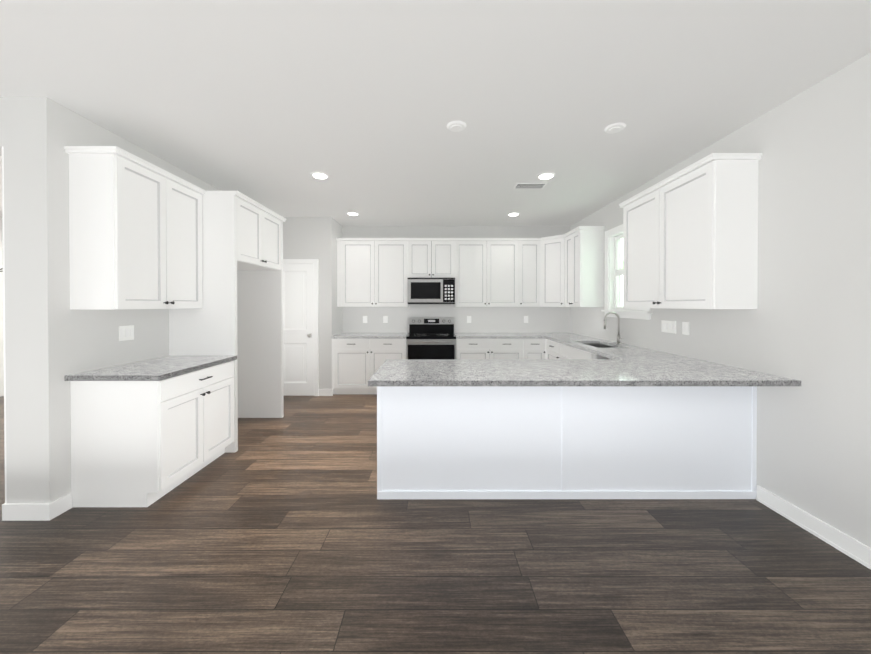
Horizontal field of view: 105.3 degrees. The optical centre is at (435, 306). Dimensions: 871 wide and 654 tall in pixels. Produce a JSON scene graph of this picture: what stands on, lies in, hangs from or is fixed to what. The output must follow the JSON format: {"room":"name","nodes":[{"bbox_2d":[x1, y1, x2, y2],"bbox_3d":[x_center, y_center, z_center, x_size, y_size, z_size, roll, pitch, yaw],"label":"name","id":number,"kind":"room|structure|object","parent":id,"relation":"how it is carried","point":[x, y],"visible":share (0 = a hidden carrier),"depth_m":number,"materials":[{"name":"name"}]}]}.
{"room":"kitchen","nodes":[
{"label":"kitchen","id":0,"kind":"room"},
{"bbox_2d":[0,216,3,396],"bbox_3d":[-6.717,0.020,1.217,0.160,2.750,9.000,0,0,0],"label":"wall","id":1,"kind":"structure","parent":0,"point":[1,326],"depth_m":5.09,"materials":[{"name":"white paint"}]},
{"bbox_2d":[0,97,71,502],"bbox_3d":[-4.581,0.013,2.234,4.115,2.750,0.140,0,0,0],"label":"wall","id":2,"kind":"structure","parent":0,"point":[52,339],"depth_m":2.17,"materials":[{"name":"white paint"}]},
{"bbox_2d":[2,146,6,502],"bbox_3d":[-3.421,0.173,2.236,1.235,2.430,0.164,0,0,0],"label":"trim","id":3,"kind":"structure","parent":2,"relation":"attached to","point":[4,322],"depth_m":2.17,"materials":[{"name":"white wood"}]},
{"bbox_2d":[2,501,54,520],"bbox_3d":[-2.663,1.336,2.168,0.308,0.105,0.014,0,0,0],"label":"baseboard","id":4,"kind":"structure","parent":2,"relation":"attached to","point":[10,511],"depth_m":2.16,"materials":[{"name":"white wood"}]},
{"bbox_2d":[72,111,220,373],"bbox_3d":[-2.602,0.003,3.718,0.155,2.750,2.805,0,0,0],"label":"wall","id":5,"kind":"structure","parent":0,"point":[96,344],"depth_m":2.61,"materials":[{"name":"white paint"}]},
{"bbox_2d":[119,325,133,340],"bbox_3d":[-2.518,0.212,2.712,0.009,0.119,0.127,0,0,0],"label":"outlet","id":6,"kind":"object","parent":5,"relation":"attached to","point":[126,332],"depth_m":2.71,"materials":[{"name":"white plastic"}]},
{"bbox_2d":[64,146,205,309],"bbox_3d":[-2.344,-0.540,2.699,0.355,1.110,0.880,0,0,0],"label":"upper cabinet","id":7,"kind":"object","parent":5,"relation":"attached to","point":[135,232],"visible":1,"depth_m":2.40,"materials":[{"name":"white wood"}]},
{"bbox_2d":[283,217,342,388],"bbox_3d":[-4.120,-0.009,5.419,5.042,2.750,0.600,0,0,0],"label":"wall","id":8,"kind":"structure","parent":0,"point":[309,237],"depth_m":5.12,"materials":[{"name":"white paint"}]},
{"bbox_2d":[283,263,313,395],"bbox_3d":[-2.154,0.347,5.077,0.575,2.027,0.089,0,0,0],"label":"pantry door","id":9,"kind":"structure","parent":8,"relation":"in","point":[298,325],"depth_m":5.10,"materials":[{"name":"white wood"}]},
{"bbox_2d":[283,259,318,395],"bbox_3d":[-2.154,0.318,5.107,0.707,2.101,0.032,0,0,0],"label":"door frame","id":10,"kind":"structure","parent":8,"relation":"attached to","point":[316,326],"depth_m":5.09,"materials":[{"name":"white wood"}]},
{"bbox_2d":[0,394,870,653],"bbox_3d":[-2.157,1.445,1.231,9.560,0.100,9.600,0,0,0],"label":"floor","id":11,"kind":"structure","parent":0,"point":[289,532],"depth_m":1.76,"materials":[{"name":"brown wood"}]},
{"bbox_2d":[70,361,233,506],"bbox_3d":[-2.195,0.943,2.725,0.653,0.884,0.850,0,0,0],"label":"base cabinet","id":12,"kind":"object","parent":11,"relation":"on","point":[141,443],"visible":0.96,"depth_m":2.30,"materials":[{"name":"white wood"}]},
{"bbox_2d":[64,356,236,380],"bbox_3d":[-2.198,0.481,2.703,0.646,0.036,0.886,0,0,0],"label":"countertop","id":13,"kind":"structure","parent":12,"relation":"on","point":[160,368],"depth_m":2.48,"materials":[{"name":"stone"}]},
{"bbox_2d":[169,191,285,452],"bbox_3d":[-2.197,0.138,3.666,0.650,2.480,1.036,0,0,0],"label":"tall cabinet","id":14,"kind":"object","parent":11,"relation":"on","point":[239,314],"visible":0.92,"depth_m":3.46,"materials":[{"name":"white"}]},
{"bbox_2d":[332,339,406,393],"bbox_3d":[-1.024,0.924,5.400,1.147,0.884,0.653,0,0,0],"label":"base cabinet","id":15,"kind":"object","parent":11,"relation":"on","point":[357,364],"visible":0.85,"depth_m":5.11,"materials":[{"name":"white wood"}]},
{"bbox_2d":[331,333,408,338],"bbox_3d":[-1.024,0.463,5.403,1.147,0.037,0.642,0,0,0],"label":"countertop","id":16,"kind":"structure","parent":15,"relation":"on","point":[342,335],"depth_m":5.08,"materials":[{"name":"stone"}]},
{"bbox_2d":[377,386,432,498],"bbox_3d":[-0.222,0.943,2.675,0.401,0.884,0.552,0,0,0],"label":"base cabinet","id":17,"kind":"object","parent":11,"relation":"on","point":[404,413],"depth_m":2.40,"materials":[{"name":"white wood"}]},
{"bbox_2d":[406,317,455,358],"bbox_3d":[-0.066,0.774,5.373,0.760,1.185,0.687,0,0,0],"label":"range","id":18,"kind":"object","parent":11,"relation":"on","point":[430,337],"visible":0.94,"depth_m":5.09,"materials":[{"name":"silver metal"}]},
{"bbox_2d":[433,386,536,498],"bbox_3d":[0.399,0.943,2.679,0.959,0.884,0.546,0,0,0],"label":"panel","id":19,"kind":"object","parent":11,"relation":"on","point":[485,437],"depth_m":2.41,"materials":[{"name":"white wood"}]},
{"bbox_2d":[456,339,527,358],"bbox_3d":[0.864,0.924,5.418,1.093,0.884,0.622,0,0,0],"label":"base cabinet","id":20,"kind":"object","parent":11,"relation":"on","point":[500,348],"depth_m":5.11,"materials":[{"name":"white wood"}]},
{"bbox_2d":[528,339,545,358],"bbox_3d":[1.491,0.924,5.419,0.413,0.884,0.622,0,0,0],"label":"base cabinet","id":21,"kind":"object","parent":11,"relation":"on","point":[536,347],"depth_m":5.11,"materials":[{"name":"white wood"}]},
{"bbox_2d":[546,339,560,358],"bbox_3d":[1.990,0.926,5.133,0.653,0.884,1.194,0,0,0],"label":"base cabinet","id":22,"kind":"object","parent":11,"relation":"on","point":[552,349],"visible":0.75,"depth_m":4.82,"materials":[{"name":"white wood"}]},
{"bbox_2d":[454,333,542,338],"bbox_3d":[0.995,0.463,5.405,1.355,0.037,0.642,0,0,0],"label":"countertop","id":23,"kind":"structure","parent":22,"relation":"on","point":[458,335],"depth_m":5.19,"materials":[{"name":"stone"}]},
{"bbox_2d":[560,344,595,358],"bbox_3d":[1.993,0.933,4.074,0.650,0.884,0.916,0,0,0],"label":"base cabinet","id":24,"kind":"object","parent":11,"relation":"on","point":[568,352],"visible":0.15,"depth_m":4.09,"materials":[{"name":"white wood"}]},
{"bbox_2d":[596,354,609,358],"bbox_3d":[2.029,0.939,3.307,0.580,0.884,0.610,0,0,0],"label":"panels","id":25,"kind":"object","parent":11,"relation":"on","point":[599,357],"visible":0.02,"depth_m":3.59,"materials":[{"name":"white stone"}]},
{"bbox_2d":[537,386,676,498],"bbox_3d":[1.232,0.943,2.677,0.960,0.884,0.552,0,0,0],"label":"panel","id":26,"kind":"object","parent":11,"relation":"on","point":[566,442],"depth_m":2.41,"materials":[{"name":"white wood"}]},
{"bbox_2d":[368,357,698,385],"bbox_3d":[0.623,0.482,2.516,2.106,0.037,0.815,0,0,0],"label":"countertop","id":27,"kind":"structure","parent":26,"relation":"on","point":[626,365],"depth_m":2.33,"materials":[{"name":"stone"}]},
{"bbox_2d":[543,333,800,385],"bbox_3d":[1.997,0.473,3.918,0.642,0.037,3.618,0,0,0],"label":"countertop","id":28,"kind":"structure","parent":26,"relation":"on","point":[709,373],"depth_m":2.68,"materials":[{"name":"stone"}]},
{"bbox_2d":[583,343,617,347],"bbox_3d":[2.010,0.581,4.080,0.364,0.190,0.694,0,0,0],"label":"sink basin","id":29,"kind":"object","parent":28,"relation":"in","point":[599,345],"visible":0.04,"depth_m":4.41,"materials":[{"name":"silver metal"}]},
{"bbox_2d":[603,312,622,343],"bbox_3d":[2.165,0.255,4.053,0.212,0.396,0.101,0,0,0],"label":"gooseneck faucet","id":30,"kind":"object","parent":28,"relation":"on","point":[618,328],"visible":1,"depth_m":4.07,"materials":[{"name":"silver metal"}]},
{"bbox_2d":[677,386,756,498],"bbox_3d":[1.986,0.943,2.677,0.668,0.884,0.552,0,0,0],"label":"base cabinet","id":31,"kind":"object","parent":11,"relation":"on","point":[717,425],"depth_m":2.41,"materials":[{"name":"white wood"}]},
{"bbox_2d":[0,0,870,225],"bbox_3d":[-2.157,-1.405,1.212,9.560,0.100,9.600,0,0,0],"label":"ceiling","id":32,"kind":"structure","parent":0,"point":[272,105],"depth_m":2.04,"materials":[{"name":"white paint"}]},
{"bbox_2d":[310,171,328,178],"bbox_3d":[-1.199,-1.363,3.453,0.189,0.014,0.189,0,1,-39],"label":"recessed light","id":33,"kind":"object","parent":32,"relation":"in","point":[324,175],"depth_m":3.43,"materials":[{"name":"white"}]},
{"bbox_2d":[346,212,358,215],"bbox_3d":[-1.221,-1.373,4.903,0.189,0.014,0.189,0,1,-39],"label":"recessed light","id":34,"kind":"object","parent":32,"relation":"in","point":[349,213],"depth_m":4.86,"materials":[{"name":"white plastic"}]},
{"bbox_2d":[447,121,465,131],"bbox_3d":[0.159,-1.355,2.507,0.149,0.018,0.149,0,0,-6],"label":"cover","id":35,"kind":"object","parent":32,"relation":"attached to","point":[455,126],"depth_m":2.48,"materials":[{"name":"white plastic"}]},
{"bbox_2d":[507,212,519,215],"bbox_3d":[1.159,-1.373,4.935,0.189,0.014,0.189,0,1,-39],"label":"recessed light","id":36,"kind":"object","parent":32,"relation":"in","point":[512,213],"depth_m":4.91,"materials":[{"name":"white plastic"}]},
{"bbox_2d":[513,183,546,188],"bbox_3d":[1.067,-1.365,3.762,0.340,0.014,0.170,0,0,0],"label":"ceiling vent","id":37,"kind":"object","parent":32,"relation":"in","point":[529,185],"visible":1,"depth_m":3.74,"materials":[{"name":"white metal"}]},
{"bbox_2d":[536,172,555,178],"bbox_3d":[1.151,-1.363,3.465,0.189,0.014,0.189,0,0,-9],"label":"recessed light","id":38,"kind":"object","parent":32,"relation":"in","point":[545,175],"depth_m":3.43,"materials":[{"name":"white plastic"}]},
{"bbox_2d":[604,122,625,133],"bbox_3d":[1.367,-1.355,2.533,0.149,0.018,0.149,0,0,-6],"label":"cover","id":39,"kind":"object","parent":32,"relation":"attached to","point":[616,127],"depth_m":2.51,"materials":[{"name":"white plastic"}]},
{"bbox_2d":[342,226,569,332],"bbox_3d":[0.259,-0.011,5.804,4.118,2.750,0.160,0,0,0],"label":"wall","id":40,"kind":"structure","parent":0,"point":[511,319],"depth_m":5.72,"materials":[{"name":"white paint"}]},
{"bbox_2d":[383,316,387,322],"bbox_3d":[-0.862,0.214,5.718,0.076,0.120,0.009,0,0,0],"label":"outlet","id":41,"kind":"object","parent":40,"relation":"attached to","point":[385,318],"depth_m":5.72,"materials":[{"name":"white plastic"}]},
{"bbox_2d":[336,238,540,306],"bbox_3d":[0.055,-0.560,5.540,3.304,1.110,0.355,0,0,0],"label":"upper cabinet","id":42,"kind":"object","parent":40,"relation":"attached to","point":[483,272],"visible":0.98,"depth_m":5.40,"materials":[{"name":"white wood"}]},
{"bbox_2d":[408,278,454,303],"bbox_3d":[-0.066,-0.257,5.488,0.758,0.425,0.460,0,0,0],"label":"microwave","id":43,"kind":"object","parent":42,"relation":"attached to","point":[431,290],"visible":1,"depth_m":5.30,"materials":[{"name":"silver metal"}]},
{"bbox_2d":[570,52,870,547],"bbox_3d":[2.403,0.020,1.226,0.160,2.750,9.600,0,0,0],"label":"wall","id":44,"kind":"structure","parent":0,"point":[807,322],"depth_m":2.08,"materials":[{"name":"white paint"}]},
{"bbox_2d":[540,235,564,306],"bbox_3d":[2.013,-0.559,5.412,0.608,1.110,0.616,0,0,0],"label":"upper cabinet","id":45,"kind":"object","parent":44,"relation":"attached to","point":[552,276],"visible":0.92,"depth_m":5.25,"materials":[{"name":"white wood"}]},
{"bbox_2d":[563,226,604,306],"bbox_3d":[2.140,-0.555,4.830,0.355,1.110,0.556,0,0,0],"label":"upper cabinet","id":46,"kind":"object","parent":44,"relation":"attached to","point":[584,266],"visible":1,"depth_m":4.58,"materials":[{"name":"white wood"}]},
{"bbox_2d":[601,224,651,319],"bbox_3d":[2.345,-0.442,4.053,0.150,1.155,0.990,0,0,0],"label":"window","id":47,"kind":"structure","parent":44,"relation":"in","point":[613,271],"depth_m":4.42,"materials":[{"name":"white"}]},
{"bbox_2d":[661,320,675,333],"bbox_3d":[2.315,0.196,3.301,0.009,0.118,0.199,0,0,0],"label":"light switch","id":48,"kind":"object","parent":44,"relation":"attached to","point":[666,326],"depth_m":3.30,"materials":[{"name":"white plastic"}]},
{"bbox_2d":[682,322,688,334],"bbox_3d":[2.316,0.198,3.079,0.009,0.118,0.081,0,0,0],"label":"outlet","id":49,"kind":"object","parent":44,"relation":"attached to","point":[685,325],"depth_m":3.07,"materials":[{"name":"white plastic"}]},
{"bbox_2d":[619,153,762,308],"bbox_3d":[2.142,-0.542,2.965,0.355,1.110,1.205,0,0,0],"label":"upper cabinet","id":50,"kind":"object","parent":44,"relation":"attached to","point":[690,236],"visible":1,"depth_m":2.55,"materials":[{"name":"white wood"}]},
{"bbox_2d":[756,485,870,569],"bbox_3d":[2.316,1.354,-0.438,0.018,0.105,5.655,0,0,0],"label":"baseboard","id":51,"kind":"structure","parent":44,"relation":"attached to","point":[851,547],"depth_m":2.00,"materials":[{"name":"white wood"}]},
{"label":"outside","id":52,"kind":"structure","parent":0,"visible":0},
{"bbox_2d":[621,239,622,306],"bbox_3d":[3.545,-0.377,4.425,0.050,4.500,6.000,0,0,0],"label":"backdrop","id":53,"kind":"structure","parent":52,"point":[622,275],"depth_m":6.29,"materials":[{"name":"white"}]}
]}

